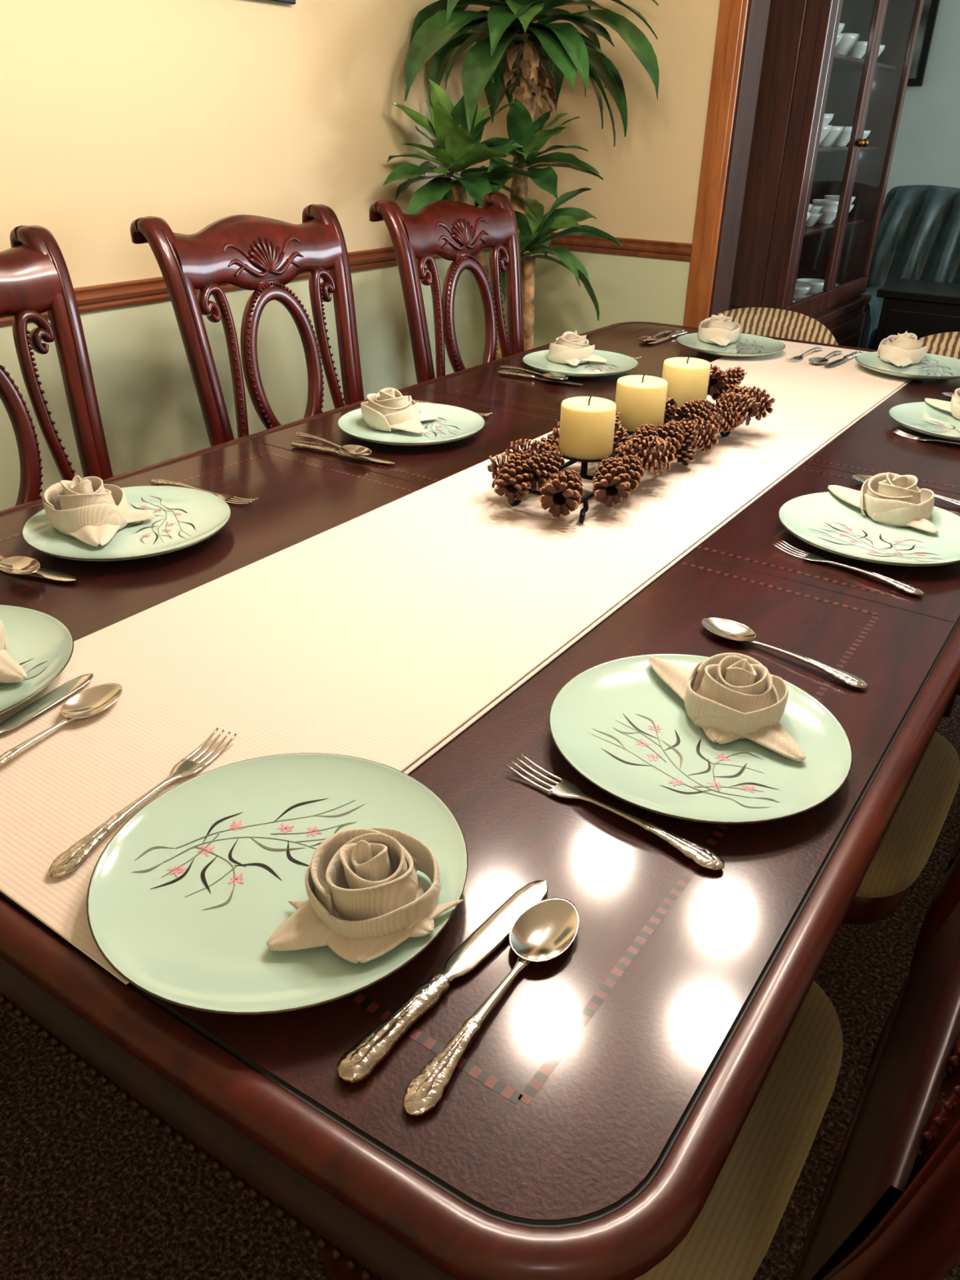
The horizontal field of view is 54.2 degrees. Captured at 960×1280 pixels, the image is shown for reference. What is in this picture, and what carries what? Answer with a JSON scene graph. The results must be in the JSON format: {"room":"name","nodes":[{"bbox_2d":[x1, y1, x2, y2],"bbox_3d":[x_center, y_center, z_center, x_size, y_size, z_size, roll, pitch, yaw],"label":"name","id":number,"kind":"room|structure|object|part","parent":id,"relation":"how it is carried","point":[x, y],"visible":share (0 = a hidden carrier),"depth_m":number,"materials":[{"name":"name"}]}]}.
{"room":"dining room","nodes":[
{"label":"dining room","id":0,"kind":"room"},
{"bbox_2d":[0,0,513,511],"bbox_3d":[-1.139,-0.859,1.552,0.100,2.450,4.600,19,34,30],"label":"wall","id":1,"kind":"structure","parent":0,"point":[192,115],"depth_m":2.17,"materials":[{"name":"beige paint"}]},
{"bbox_2d":[0,246,489,325],"bbox_3d":[-1.129,-0.529,1.637,0.021,0.052,4.480,19,34,30],"label":"trim","id":2,"kind":"structure","parent":1,"relation":"attached to","point":[134,292],"depth_m":2.10,"materials":[{"name":"brown wood"}]},
{"bbox_2d":[257,0,295,4],"bbox_3d":[-0.643,-1.574,1.827,0.025,0.500,0.720,19,34,30],"label":"framed picture","id":3,"kind":"object","parent":1,"relation":"attached to","point":[282,2],"visible":1,"depth_m":2.17,"materials":[{"name":"black paint"}]},
{"bbox_2d":[0,695,959,1279],"bbox_3d":[1.508,0.202,2.302,4.900,0.050,8.100,19,34,30],"label":"floor","id":4,"kind":"structure","parent":0,"point":[91,1188],"depth_m":1.26,"materials":[{"name":"carpet"}]},
{"bbox_2d":[0,225,113,506],"bbox_3d":[-0.609,-0.011,1.446,0.622,1.093,0.475,19,34,30],"label":"dining chair","id":5,"kind":"object","parent":4,"relation":"on","point":[35,279],"visible":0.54,"depth_m":1.48,"materials":[{"name":"brown wood"}]},
{"bbox_2d":[129,204,364,446],"bbox_3d":[-0.237,-0.262,1.916,0.622,1.093,0.475,19,34,30],"label":"dining chair","id":6,"kind":"object","parent":4,"relation":"on","point":[260,255],"visible":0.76,"depth_m":1.80,"materials":[{"name":"brown wood"}]},
{"bbox_2d":[368,192,524,383],"bbox_3d":[0.130,-0.492,2.347,0.622,1.093,0.476,20,34,31],"label":"dining chair","id":7,"kind":"object","parent":4,"relation":"on","point":[458,232],"visible":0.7,"depth_m":2.24,"materials":[{"name":"brown wood"}]},
{"bbox_2d":[0,321,959,1279],"bbox_3d":[0.233,0.043,1.721,1.178,0.776,2.348,19,34,30],"label":"dining table","id":8,"kind":"object","parent":4,"relation":"on","point":[590,1119],"visible":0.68,"depth_m":0.64,"materials":[{"name":"brown wood"}]},
{"bbox_2d":[0,554,40,574],"bbox_3d":[-0.586,-0.104,1.133,0.186,0.009,0.041,22,35,33],"label":"spoon","id":9,"kind":"object","parent":8,"relation":"on","point":[16,565],"visible":1,"depth_m":1.11,"materials":[{"name":"silver metal"}]},
{"bbox_2d":[0,559,76,581],"bbox_3d":[-0.564,-0.091,1.123,0.203,0.012,0.021,12,30,19],"label":"table knife","id":10,"kind":"object","parent":8,"relation":"on","point":[42,572],"visible":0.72,"depth_m":1.10,"materials":[{"name":"silver metal"}]},
{"bbox_2d":[22,485,231,561],"bbox_3d":[-0.455,-0.148,1.222,0.257,0.020,0.257,-22,36,-36],"label":"dinner plate","id":11,"kind":"object","parent":8,"relation":"on","point":[184,517],"visible":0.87,"depth_m":1.21,"materials":[{"name":"green ceramic"}]},
{"bbox_2d":[42,475,155,546],"bbox_3d":[-0.502,-0.174,1.204,0.118,0.064,0.114,11,30,18],"label":"folded napkin","id":12,"kind":"object","parent":11,"relation":"on","point":[91,511],"visible":1,"depth_m":1.19,"materials":[{"name":"fabric"}]},
{"bbox_2d":[149,478,257,504],"bbox_3d":[-0.405,-0.217,1.359,0.194,0.008,0.024,15,32,24],"label":"fork","id":13,"kind":"object","parent":8,"relation":"on","point":[225,497],"depth_m":1.35,"materials":[{"name":"silver metal"}]},
{"bbox_2d":[293,431,371,456],"bbox_3d":[-0.244,-0.322,1.541,0.186,0.009,0.041,24,36,36],"label":"spoon","id":14,"kind":"object","parent":8,"relation":"on","point":[353,450],"visible":1,"depth_m":1.52,"materials":[{"name":"silver metal"}]},
{"bbox_2d":[290,440,395,463],"bbox_3d":[-0.224,-0.307,1.526,0.203,0.012,0.021,15,32,24],"label":"table knife","id":15,"kind":"object","parent":8,"relation":"on","point":[301,444],"visible":1,"depth_m":1.53,"materials":[{"name":"silver metal"}]},
{"bbox_2d":[337,402,484,446],"bbox_3d":[-0.119,-0.372,1.642,0.257,0.020,0.257,-22,36,-36],"label":"dinner plate","id":16,"kind":"object","parent":8,"relation":"on","point":[452,424],"visible":0.62,"depth_m":1.63,"materials":[{"name":"green ceramic"}]},
{"bbox_2d":[360,387,437,433],"bbox_3d":[-0.146,-0.407,1.640,0.123,0.065,0.110,7,29,10],"label":"folded napkin","id":17,"kind":"object","parent":16,"relation":"on","point":[387,410],"visible":1,"depth_m":1.61,"materials":[{"name":"fabric"}]},
{"bbox_2d":[336,880,548,1084],"bbox_3d":[-0.015,0.207,0.597,0.021,0.012,0.203,21,35,32],"label":"table knife","id":18,"kind":"object","parent":8,"relation":"on","point":[357,1063],"visible":1,"depth_m":0.58,"materials":[{"name":"silver metal"}]},
{"bbox_2d":[412,399,492,416],"bbox_3d":[-0.065,-0.441,1.780,0.194,0.008,0.024,18,33,27],"label":"fork","id":19,"kind":"object","parent":8,"relation":"on","point":[419,401],"depth_m":1.76,"materials":[{"name":"silver metal"}]},
{"bbox_2d":[0,339,912,984],"bbox_3d":[0.260,-0.281,1.504,0.420,0.004,2.263,19,34,30],"label":"table runner","id":20,"kind":"object","parent":8,"relation":"on","point":[381,635],"visible":0.7,"depth_m":0.99,"materials":[{"name":"fabric"}]},
{"bbox_2d":[0,604,74,714],"bbox_3d":[-0.517,0.033,0.882,0.257,0.020,0.257,26,37,38],"label":"dinner plate","id":21,"kind":"object","parent":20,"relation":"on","point":[42,645],"visible":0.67,"depth_m":0.93,"materials":[{"name":"ceramic"}]},
{"bbox_2d":[0,620,26,683],"bbox_3d":[-0.487,-0.001,0.891,0.121,0.054,0.107,-4,29,-9],"label":"folded napkin","id":22,"kind":"object","parent":21,"relation":"on","point":[11,671],"visible":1,"depth_m":0.87,"materials":[{"name":"fabric"}]},
{"bbox_2d":[0,673,93,733],"bbox_3d":[-0.414,0.074,0.817,0.021,0.012,0.203,13,31,21],"label":"table knife","id":23,"kind":"object","parent":20,"relation":"on","point":[55,696],"visible":1,"depth_m":0.85,"materials":[{"name":"silver metal"}]},
{"bbox_2d":[0,683,122,765],"bbox_3d":[-0.377,0.084,0.803,0.041,0.009,0.186,13,31,21],"label":"spoon","id":24,"kind":"object","parent":20,"relation":"on","point":[91,701],"visible":1,"depth_m":0.85,"materials":[{"name":"silver metal"}]},
{"bbox_2d":[48,728,236,876],"bbox_3d":[-0.260,0.122,0.736,0.024,0.008,0.194,13,31,21],"label":"fork","id":25,"kind":"object","parent":20,"relation":"on","point":[66,862],"depth_m":0.71,"materials":[{"name":"silver metal"}]},
{"bbox_2d":[86,752,467,1014],"bbox_3d":[-0.137,0.162,0.658,0.257,0.020,0.257,-17,33,-29],"label":"dinner plate","id":26,"kind":"object","parent":20,"relation":"on","point":[185,900],"visible":0.84,"depth_m":0.65,"materials":[{"name":"green ceramic"}]},
{"bbox_2d":[266,827,463,963],"bbox_3d":[-0.075,0.162,0.607,0.099,0.054,0.118,22,35,34],"label":"folded napkin","id":27,"kind":"object","parent":26,"relation":"on","point":[366,897],"visible":1,"depth_m":0.60,"materials":[{"name":"fabric"}]},
{"bbox_2d":[487,355,775,523],"bbox_3d":[0.255,-0.341,1.459,0.232,0.144,0.665,19,34,30],"label":"centerpiece","id":28,"kind":"object","parent":20,"relation":"on","point":[592,428],"visible":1,"depth_m":1.35,"materials":[{"name":"plant"}]},
{"bbox_2d":[558,395,616,459],"bbox_3d":[0.151,-0.304,1.323,0.077,0.080,0.077,19,34,30],"label":"pillar candle","id":29,"kind":"object","parent":28,"relation":"on","point":[587,424],"depth_m":1.30,"materials":[{"name":"wax"}]},
{"bbox_2d":[614,373,667,431],"bbox_3d":[0.247,-0.369,1.443,0.077,0.080,0.077,19,34,30],"label":"pillar candle","id":30,"kind":"object","parent":28,"relation":"on","point":[640,399],"depth_m":1.42,"materials":[{"name":"wax"}]},
{"bbox_2d":[662,355,711,408],"bbox_3d":[0.342,-0.432,1.563,0.077,0.080,0.077,19,34,30],"label":"pillar candle","id":31,"kind":"object","parent":28,"relation":"on","point":[688,379],"depth_m":1.54,"materials":[{"name":"wax"}]},
{"bbox_2d":[676,332,785,357],"bbox_3d":[0.604,-0.710,2.271,0.257,0.020,0.257,3,29,4],"label":"dinner plate","id":32,"kind":"object","parent":20,"relation":"on","point":[746,345],"visible":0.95,"depth_m":2.28,"materials":[{"name":"green ceramic"}]},
{"bbox_2d":[697,313,740,346],"bbox_3d":[0.585,-0.769,2.313,0.101,0.064,0.125,19,34,30],"label":"folded napkin","id":33,"kind":"object","parent":32,"relation":"on","point":[720,330],"visible":1,"depth_m":2.29,"materials":[{"name":"fabric"}]},
{"bbox_3d":[0.604,-0.710,2.271,0.257,0.020,0.257,3,29,4],"label":"plate","id":34,"kind":"part","parent":32,"relation":"part of","materials":[{"name":"ceramic"}]},
{"bbox_2d":[785,346,822,360],"bbox_3d":[0.775,-0.682,2.235,0.024,0.008,0.194,21,35,32],"label":"fork","id":35,"kind":"object","parent":20,"relation":"on","point":[800,357],"depth_m":2.22,"materials":[{"name":"silver metal"}]},
{"bbox_2d":[808,350,842,364],"bbox_3d":[0.815,-0.664,2.205,0.041,0.009,0.186,20,34,31],"label":"spoon","id":36,"kind":"object","parent":20,"relation":"on","point":[814,360],"visible":1,"depth_m":2.18,"materials":[{"name":"silver metal"}]},
{"bbox_2d":[823,351,862,366],"bbox_3d":[0.847,-0.656,2.187,0.021,0.012,0.203,23,36,35],"label":"table knife","id":37,"kind":"object","parent":20,"relation":"on","point":[853,354],"visible":0.94,"depth_m":2.19,"materials":[{"name":"silver metal"}]},
{"bbox_2d":[855,351,959,380],"bbox_3d":[0.973,-0.608,2.097,0.257,0.020,0.257,3,29,4],"label":"dinner plate","id":38,"kind":"object","parent":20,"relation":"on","point":[933,366],"visible":0.91,"depth_m":2.11,"materials":[{"name":"ceramic"}]},
{"bbox_2d":[876,330,926,366],"bbox_3d":[0.972,-0.667,2.139,0.100,0.065,0.127,-4,29,-9],"label":"folded napkin","id":39,"kind":"object","parent":38,"relation":"on","point":[904,349],"visible":1,"depth_m":2.12,"materials":[{"name":"fabric"}]},
{"bbox_2d":[402,897,579,1115],"bbox_3d":[0.011,0.219,0.579,0.041,0.009,0.186,18,33,27],"label":"spoon","id":40,"kind":"object","parent":8,"relation":"on","point":[547,928],"visible":1,"depth_m":0.60,"materials":[{"name":"silver metal"}]},
{"bbox_2d":[499,364,568,380],"bbox_3d":[0.113,-0.572,2.008,0.186,0.009,0.041,25,37,37],"label":"spoon","id":41,"kind":"object","parent":8,"relation":"on","point":[554,376],"visible":1,"depth_m":1.99,"materials":[{"name":"silver metal"}]},
{"bbox_2d":[497,369,583,384],"bbox_3d":[0.128,-0.561,2.000,0.203,0.012,0.021,16,32,25],"label":"table knife","id":42,"kind":"object","parent":8,"relation":"on","point":[507,372],"visible":0.98,"depth_m":2.01,"materials":[{"name":"silver metal"}]},
{"bbox_2d":[522,349,638,377],"bbox_3d":[0.222,-0.611,2.088,0.257,0.020,0.257,-22,36,-36],"label":"dinner plate","id":43,"kind":"object","parent":8,"relation":"on","point":[617,363],"visible":0.66,"depth_m":2.09,"materials":[{"name":"green ceramic"}]},
{"bbox_2d":[547,330,607,365],"bbox_3d":[0.212,-0.660,2.112,0.102,0.066,0.125,-18,34,-31],"label":"folded napkin","id":44,"kind":"object","parent":43,"relation":"on","point":[572,348],"visible":1,"depth_m":2.09,"materials":[{"name":"fabric"}]},
{"bbox_2d":[506,754,724,871],"bbox_3d":[0.103,0.133,0.737,0.194,0.008,0.024,23,35,34],"label":"fork","id":45,"kind":"object","parent":8,"relation":"on","point":[704,857],"depth_m":0.73,"materials":[{"name":"silver metal"}]},
{"bbox_2d":[639,329,671,342],"bbox_3d":[0.457,-0.785,2.425,0.041,0.009,0.186,17,33,27],"label":"spoon","id":46,"kind":"object","parent":8,"relation":"on","point":[646,339],"visible":1,"depth_m":2.40,"materials":[{"name":"silver metal"}]},
{"bbox_2d":[647,329,688,343],"bbox_3d":[0.482,-0.779,2.410,0.021,0.012,0.203,21,35,32],"label":"table knife","id":47,"kind":"object","parent":8,"relation":"on","point":[682,331],"visible":1,"depth_m":2.42,"materials":[{"name":"silver metal"}]},
{"bbox_2d":[548,653,853,824],"bbox_3d":[0.188,0.084,0.820,0.257,0.020,0.257,18,33,27],"label":"dinner plate","id":48,"kind":"object","parent":8,"relation":"on","point":[616,722],"visible":0.9,"depth_m":0.80,"materials":[{"name":"green ceramic"}]},
{"bbox_3d":[0.188,0.084,0.820,0.257,0.020,0.257,17,33,27],"label":"plate","id":49,"kind":"part","parent":48,"relation":"part of","materials":[{"name":"ceramic"}]},
{"bbox_2d":[648,652,805,761],"bbox_3d":[0.229,0.043,0.844,0.090,0.054,0.178,-7,30,-14],"label":"folded napkin","id":50,"kind":"object","parent":48,"relation":"on","point":[730,696],"visible":1,"depth_m":0.82,"materials":[{"name":"fabric"}]},
{"bbox_2d":[701,617,867,688],"bbox_3d":[0.309,0.012,0.966,0.186,0.009,0.041,26,37,37],"label":"spoon","id":51,"kind":"object","parent":8,"relation":"on","point":[726,628],"visible":1,"depth_m":0.98,"materials":[{"name":"silver metal"}]},
{"bbox_2d":[773,539,924,595],"bbox_3d":[0.451,-0.090,1.156,0.024,0.008,0.194,-23,37,-37],"label":"fork","id":52,"kind":"object","parent":8,"relation":"on","point":[909,588],"depth_m":1.15,"materials":[{"name":"silver metal"}]},
{"bbox_2d":[777,491,959,566],"bbox_3d":[0.527,-0.144,1.246,0.257,0.020,0.257,18,33,27],"label":"dinner plate","id":53,"kind":"object","parent":8,"relation":"on","point":[824,521],"visible":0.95,"depth_m":1.24,"materials":[{"name":"green ceramic"}]},
{"bbox_3d":[0.527,-0.144,1.246,0.257,0.020,0.257,17,33,27],"label":"plate","id":54,"kind":"part","parent":53,"relation":"part of","materials":[{"name":"ceramic"}]},
{"bbox_2d":[827,471,937,533],"bbox_3d":[0.562,-0.204,1.297,0.168,0.059,0.097,19,34,30],"label":"folded napkin","id":55,"kind":"object","parent":53,"relation":"on","point":[888,498],"visible":1,"depth_m":1.27,"materials":[{"name":"fabric"}]},
{"bbox_2d":[851,474,959,506],"bbox_3d":[0.645,-0.221,1.402,0.186,0.009,0.041,25,37,36],"label":"spoon","id":56,"kind":"object","parent":8,"relation":"on","point":[861,478],"visible":0.32,"depth_m":1.43,"materials":[{"name":"silver metal"}]},
{"bbox_2d":[888,401,959,441],"bbox_3d":[0.877,-0.390,1.705,0.257,0.020,0.257,19,34,30],"label":"dinner plate","id":57,"kind":"object","parent":8,"relation":"on","point":[922,417],"visible":0.96,"depth_m":1.74,"materials":[{"name":"green ceramic"}]},
{"bbox_2d":[924,387,959,419],"bbox_3d":[0.905,-0.447,1.751,0.144,0.060,0.107,19,34,30],"label":"folded napkin","id":58,"kind":"object","parent":57,"relation":"on","point":[953,406],"visible":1,"depth_m":1.76,"materials":[{"name":"fabric"}]},
{"bbox_2d":[893,429,959,444],"bbox_3d":[0.816,-0.342,1.626,0.194,0.008,0.024,23,36,35],"label":"fork","id":59,"kind":"object","parent":8,"relation":"on","point":[900,433],"depth_m":1.66,"materials":[{"name":"silver metal"}]},
{"bbox_2d":[942,391,955,398],"bbox_3d":[1.017,-0.473,1.873,0.186,0.009,0.041,23,36,35],"label":"spoon","id":60,"kind":"object","parent":8,"relation":"on","point":[945,393],"visible":0.41,"depth_m":1.92,"materials":[{"name":"silver metal"}]},
{"bbox_2d":[382,0,658,359],"bbox_3d":[0.150,-1.098,2.717,0.680,1.785,0.758,19,34,30],"label":"plant","id":61,"kind":"object","parent":4,"relation":"on","point":[514,38],"visible":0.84,"depth_m":2.52,"materials":[{"name":"green plant"}]},
{"bbox_2d":[313,901,959,1279],"bbox_3d":[0.194,0.347,0.821,0.622,1.093,0.475,19,34,30],"label":"dining chair","id":62,"kind":"object","parent":4,"relation":"on","point":[888,1208],"visible":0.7,"depth_m":0.70,"materials":[{"name":"brown wood"}]},
{"bbox_2d":[715,306,837,345],"bbox_3d":[0.670,-0.459,2.583,0.410,0.812,0.496,19,34,30],"label":"upholstered chair","id":63,"kind":"object","parent":4,"relation":"on","point":[767,322],"visible":0.02,"depth_m":2.54,"materials":[{"name":"fabric"}]},
{"bbox_2d":[728,0,924,347],"bbox_3d":[1.212,-1.756,3.594,0.470,2.130,1.140,19,34,30],"label":"china cabinet","id":64,"kind":"object","parent":4,"relation":"on","point":[835,73],"visible":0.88,"depth_m":3.34,"materials":[{"name":"brown wood"}]},
{"bbox_2d":[841,731,959,1138],"bbox_3d":[0.515,0.130,1.225,0.622,1.093,0.475,19,34,30],"label":"dining chair","id":65,"kind":"object","parent":4,"relation":"on","point":[908,842],"visible":0.13,"depth_m":1.14,"materials":[{"name":"brown wood"}]},
{"bbox_2d":[859,185,959,349],"bbox_3d":[2.712,-1.326,4.011,2.180,1.022,0.690,19,34,30],"label":"armchair","id":66,"kind":"object","parent":4,"relation":"on","point":[917,237],"visible":0.36,"depth_m":4.34,"materials":[{"name":"teal leather"}]},
{"bbox_2d":[872,278,959,350],"bbox_3d":[2.228,-0.974,3.698,1.330,0.690,0.390,19,34,30],"label":"sideboard","id":67,"kind":"object","parent":4,"relation":"on","point":[921,308],"visible":0.17,"depth_m":3.70,"materials":[{"name":"black paint"}]},
{"bbox_2d":[916,331,959,716],"bbox_3d":[1.109,-0.306,2.317,0.410,0.812,0.496,19,34,30],"label":"upholstered chair","id":68,"kind":"object","parent":4,"relation":"on","point":[945,344],"visible":0.02,"depth_m":2.32,"materials":[{"name":"fabric"}]},
{"bbox_2d":[953,681,959,695],"bbox_3d":[0.882,-0.123,1.698,0.622,1.093,0.475,19,34,30],"label":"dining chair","id":69,"kind":"object","parent":4,"relation":"on","point":[957,692],"visible":0.02,"depth_m":1.61,"materials":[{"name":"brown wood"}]},
{"bbox_2d":[522,0,719,348],"bbox_3d":[1.619,-1.208,2.276,3.500,2.450,0.120,19,34,30],"label":"wall","id":70,"kind":"structure","parent":0,"point":[648,189],"depth_m":2.96,"materials":[{"name":"beige paint"}]},
{"bbox_2d":[542,231,692,261],"bbox_3d":[0.401,-1.302,3.095,0.638,0.052,0.021,19,34,30],"label":"trim","id":71,"kind":"structure","parent":70,"relation":"attached to","point":[631,246],"depth_m":3.04,"materials":[{"name":"brown wood"}]},
{"bbox_2d":[683,0,770,327],"bbox_3d":[1.621,-1.080,2.334,2.242,2.170,0.154,19,34,30],"label":"trim","id":72,"kind":"structure","parent":70,"relation":"attached to","point":[742,24],"depth_m":2.79,"materials":[{"name":"brown wood"}]},
{"bbox_2d":[882,0,959,206],"bbox_3d":[3.746,-2.349,4.422,4.600,2.450,0.100,19,34,30],"label":"wall","id":73,"kind":"structure","parent":0,"point":[926,150],"depth_m":5.11,"materials":[{"name":"grey paint"}]},
{"bbox_2d":[906,0,939,86],"bbox_3d":[2.193,-3.322,5.044,0.480,0.600,0.025,19,34,30],"label":"framed picture","id":74,"kind":"object","parent":73,"relation":"attached to","point":[930,9],"visible":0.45,"depth_m":4.98,"materials":[{"name":"black paint"}]}
]}

